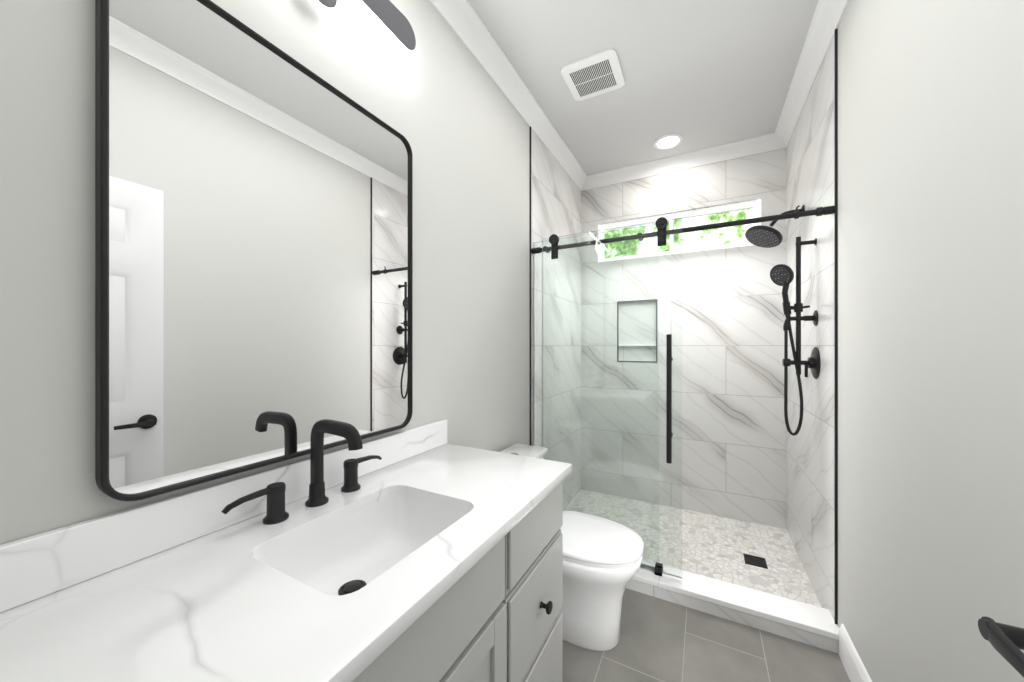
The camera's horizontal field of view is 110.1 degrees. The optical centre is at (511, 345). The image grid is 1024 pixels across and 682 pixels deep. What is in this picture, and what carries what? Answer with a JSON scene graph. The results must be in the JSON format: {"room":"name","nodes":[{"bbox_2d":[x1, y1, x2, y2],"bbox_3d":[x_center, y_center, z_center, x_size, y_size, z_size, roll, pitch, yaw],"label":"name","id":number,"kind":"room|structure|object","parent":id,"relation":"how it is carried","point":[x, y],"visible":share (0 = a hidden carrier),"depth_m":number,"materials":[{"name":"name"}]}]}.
{"room":"bathroom","nodes":[
{"label":"bathroom","id":0,"kind":"room"},
{"bbox_2d":[0,0,529,544],"bbox_3d":[-0.178,-0.085,1.829,0.100,2.770,3.376,0,0,28],"label":"wall","id":1,"kind":"structure","parent":0,"point":[436,98],"depth_m":0.98,"materials":[{"name":"grey paint"}]},
{"bbox_2d":[95,0,412,500],"bbox_3d":[-0.558,-0.229,0.981,0.030,1.043,0.772,0,0,28],"label":"mirror","id":2,"kind":"object","parent":1,"relation":"attached to","point":[253,249],"visible":0.85,"depth_m":0.81,"materials":[{"name":"black mirror"}]},
{"bbox_2d":[309,0,415,52],"bbox_3d":[-0.537,-1.065,0.968,0.078,0.296,0.700,0,0,28],"label":"sconce","id":3,"kind":"object","parent":1,"relation":"attached to","point":[388,18],"visible":1,"depth_m":1.15,"materials":[{"name":"grey glass"}]},
{"bbox_2d":[429,0,588,190],"bbox_3d":[-0.093,-1.427,1.791,0.085,0.085,3.150,0,0,28],"label":"crown molding","id":4,"kind":"structure","parent":1,"relation":"attached to","point":[462,19],"depth_m":1.89,"materials":[{"name":"white"}]},
{"bbox_2d":[531,128,580,509],"bbox_3d":[0.366,-0.044,2.731,0.006,2.689,1.060,0,0,28],"label":"shower tile","id":5,"kind":"structure","parent":1,"relation":"attached to","point":[555,199],"depth_m":2.64,"materials":[{"name":"tile"}]},
{"bbox_2d":[530,28,837,624],"bbox_3d":[0.767,-0.085,1.915,1.485,2.600,0.009,0,0,28],"label":"trim","id":6,"kind":"structure","parent":1,"relation":"attached to","point":[835,326],"depth_m":1.56,"materials":[{"name":"black metal"}]},
{"bbox_2d":[468,0,817,174],"bbox_3d":[0.521,-1.520,1.454,1.685,0.100,3.376,0,0,28],"label":"ceiling","id":7,"kind":"structure","parent":0,"point":[699,74],"depth_m":1.86,"materials":[{"name":"white paint"}]},
{"bbox_2d":[561,48,624,100],"bbox_3d":[0.444,-1.461,1.952,0.290,0.018,0.290,0,0,28],"label":"fan","id":8,"kind":"object","parent":7,"relation":"attached to","point":[596,74],"visible":1,"depth_m":1.92,"materials":[{"name":"white plastic"}]},
{"bbox_2d":[653,134,682,149],"bbox_3d":[1.123,-1.466,2.575,0.196,0.008,0.196,0,0,28],"label":"recessed light","id":9,"kind":"object","parent":7,"relation":"in","point":[667,141],"visible":1,"depth_m":2.57,"materials":[{"name":"white plastic"}]},
{"bbox_2d":[563,489,849,681],"bbox_3d":[0.204,1.340,0.864,1.685,0.120,4.716,0,0,28],"label":"floor","id":10,"kind":"structure","parent":0,"point":[661,640],"depth_m":1.67,"materials":[{"name":"tile"}]},
{"bbox_2d":[0,419,571,681],"bbox_3d":[-0.325,0.744,0.838,0.572,1.112,1.230,0,0,28],"label":"bathroom vanity","id":11,"kind":"object","parent":10,"relation":"on","point":[426,553],"visible":1,"depth_m":0.70,"materials":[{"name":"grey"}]},
{"bbox_2d":[500,443,643,650],"bbox_3d":[0.238,0.923,1.688,0.722,0.754,0.420,0,0,28],"label":"toilet","id":12,"kind":"object","parent":10,"relation":"on","point":[602,558],"visible":0.6,"depth_m":1.52,"materials":[{"name":"white ceramic"}]},
{"bbox_2d":[626,560,838,653],"bbox_3d":[0.774,1.258,1.928,1.485,0.085,0.170,0,0,28],"label":"shower curb","id":13,"kind":"object","parent":10,"relation":"on","point":[809,624],"visible":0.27,"depth_m":1.71,"materials":[{"name":"stone"}]},
{"bbox_2d":[531,205,833,577],"bbox_3d":[0.768,0.270,1.915,1.473,1.890,0.120,0,0,28],"label":"sliding door","id":14,"kind":"structure","parent":13,"relation":"on","point":[661,232],"depth_m":2.02,"materials":[{"name":"clear glass"}]},
{"bbox_2d":[743,553,767,568],"bbox_3d":[1.447,1.279,2.129,0.110,0.006,0.110,0,0,28],"label":"shower drain","id":15,"kind":"object","parent":10,"relation":"on","point":[757,561],"visible":1,"depth_m":2.12,"materials":[{"name":"black metal"}]},
{"bbox_2d":[838,0,1023,681],"bbox_3d":[1.219,-0.085,1.080,0.100,2.770,3.376,0,0,28],"label":"wall","id":16,"kind":"structure","parent":0,"point":[930,333],"depth_m":0.92,"materials":[{"name":"grey paint"}]},
{"bbox_2d":[786,35,833,618],"bbox_3d":[1.669,-0.044,2.033,0.006,2.689,1.060,0,0,28],"label":"shower tile","id":17,"kind":"structure","parent":16,"relation":"attached to","point":[810,444],"depth_m":1.87,"materials":[{"name":"stone"}]},
{"bbox_2d":[745,205,820,435],"bbox_3d":[1.499,-0.176,2.022,0.285,1.277,0.424,0,0,28],"label":"shower head","id":18,"kind":"object","parent":17,"relation":"attached to","point":[768,237],"depth_m":1.87,"materials":[{"name":"black metal"}]},
{"bbox_2d":[773,0,848,149],"bbox_3d":[1.141,-1.427,1.130,0.085,0.085,3.150,0,0,28],"label":"crown molding","id":19,"kind":"structure","parent":16,"relation":"attached to","point":[828,14],"depth_m":1.81,"materials":[{"name":"white paint"}]},
{"bbox_2d":[839,624,871,681],"bbox_3d":[0.905,1.232,0.616,0.015,0.136,2.020,0,0,28],"label":"baseboard","id":20,"kind":"structure","parent":16,"relation":"attached to","point":[853,665],"depth_m":1.36,"materials":[{"name":"white"}]},
{"bbox_2d":[978,616,1023,676],"bbox_3d":[0.494,0.274,0.124,0.146,2.028,0.762,0,0,28],"label":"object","id":21,"kind":"structure","parent":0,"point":[1006,641],"depth_m":0.42,"materials":[{"name":"black"}]},
{"bbox_3d":[1.316,-0.135,2.940,1.685,2.870,0.206,0,0,28],"label":"wall","id":22,"kind":"structure","parent":0,"visible":0},
{"bbox_2d":[585,133,772,189],"bbox_3d":[1.241,-1.427,2.816,1.290,0.085,0.085,0,0,28],"label":"crown molding","id":23,"kind":"structure","parent":22,"relation":"attached to","point":[763,143],"depth_m":2.76,"materials":[{"name":"white paint"}]},
{"bbox_2d":[598,199,760,261],"bbox_3d":[1.301,-0.897,2.911,1.209,0.359,0.069,0,0,28],"label":"window","id":24,"kind":"structure","parent":22,"relation":"in","point":[755,205],"depth_m":2.85,"materials":[{"name":"white plastic"}]},
{"bbox_2d":[581,148,785,528],"bbox_3d":[1.288,-0.044,2.887,1.485,2.689,0.093,0,0,28],"label":"shower tile","id":25,"kind":"structure","parent":22,"relation":"attached to","point":[731,427],"depth_m":2.76,"materials":[{"name":"stone"}]},
{"label":"outside","id":26,"kind":"structure","parent":0,"visible":0},
{"bbox_2d":[605,208,752,258],"bbox_3d":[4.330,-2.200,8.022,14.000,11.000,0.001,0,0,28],"label":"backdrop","id":27,"kind":"structure","parent":26,"point":[710,237],"depth_m":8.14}
]}

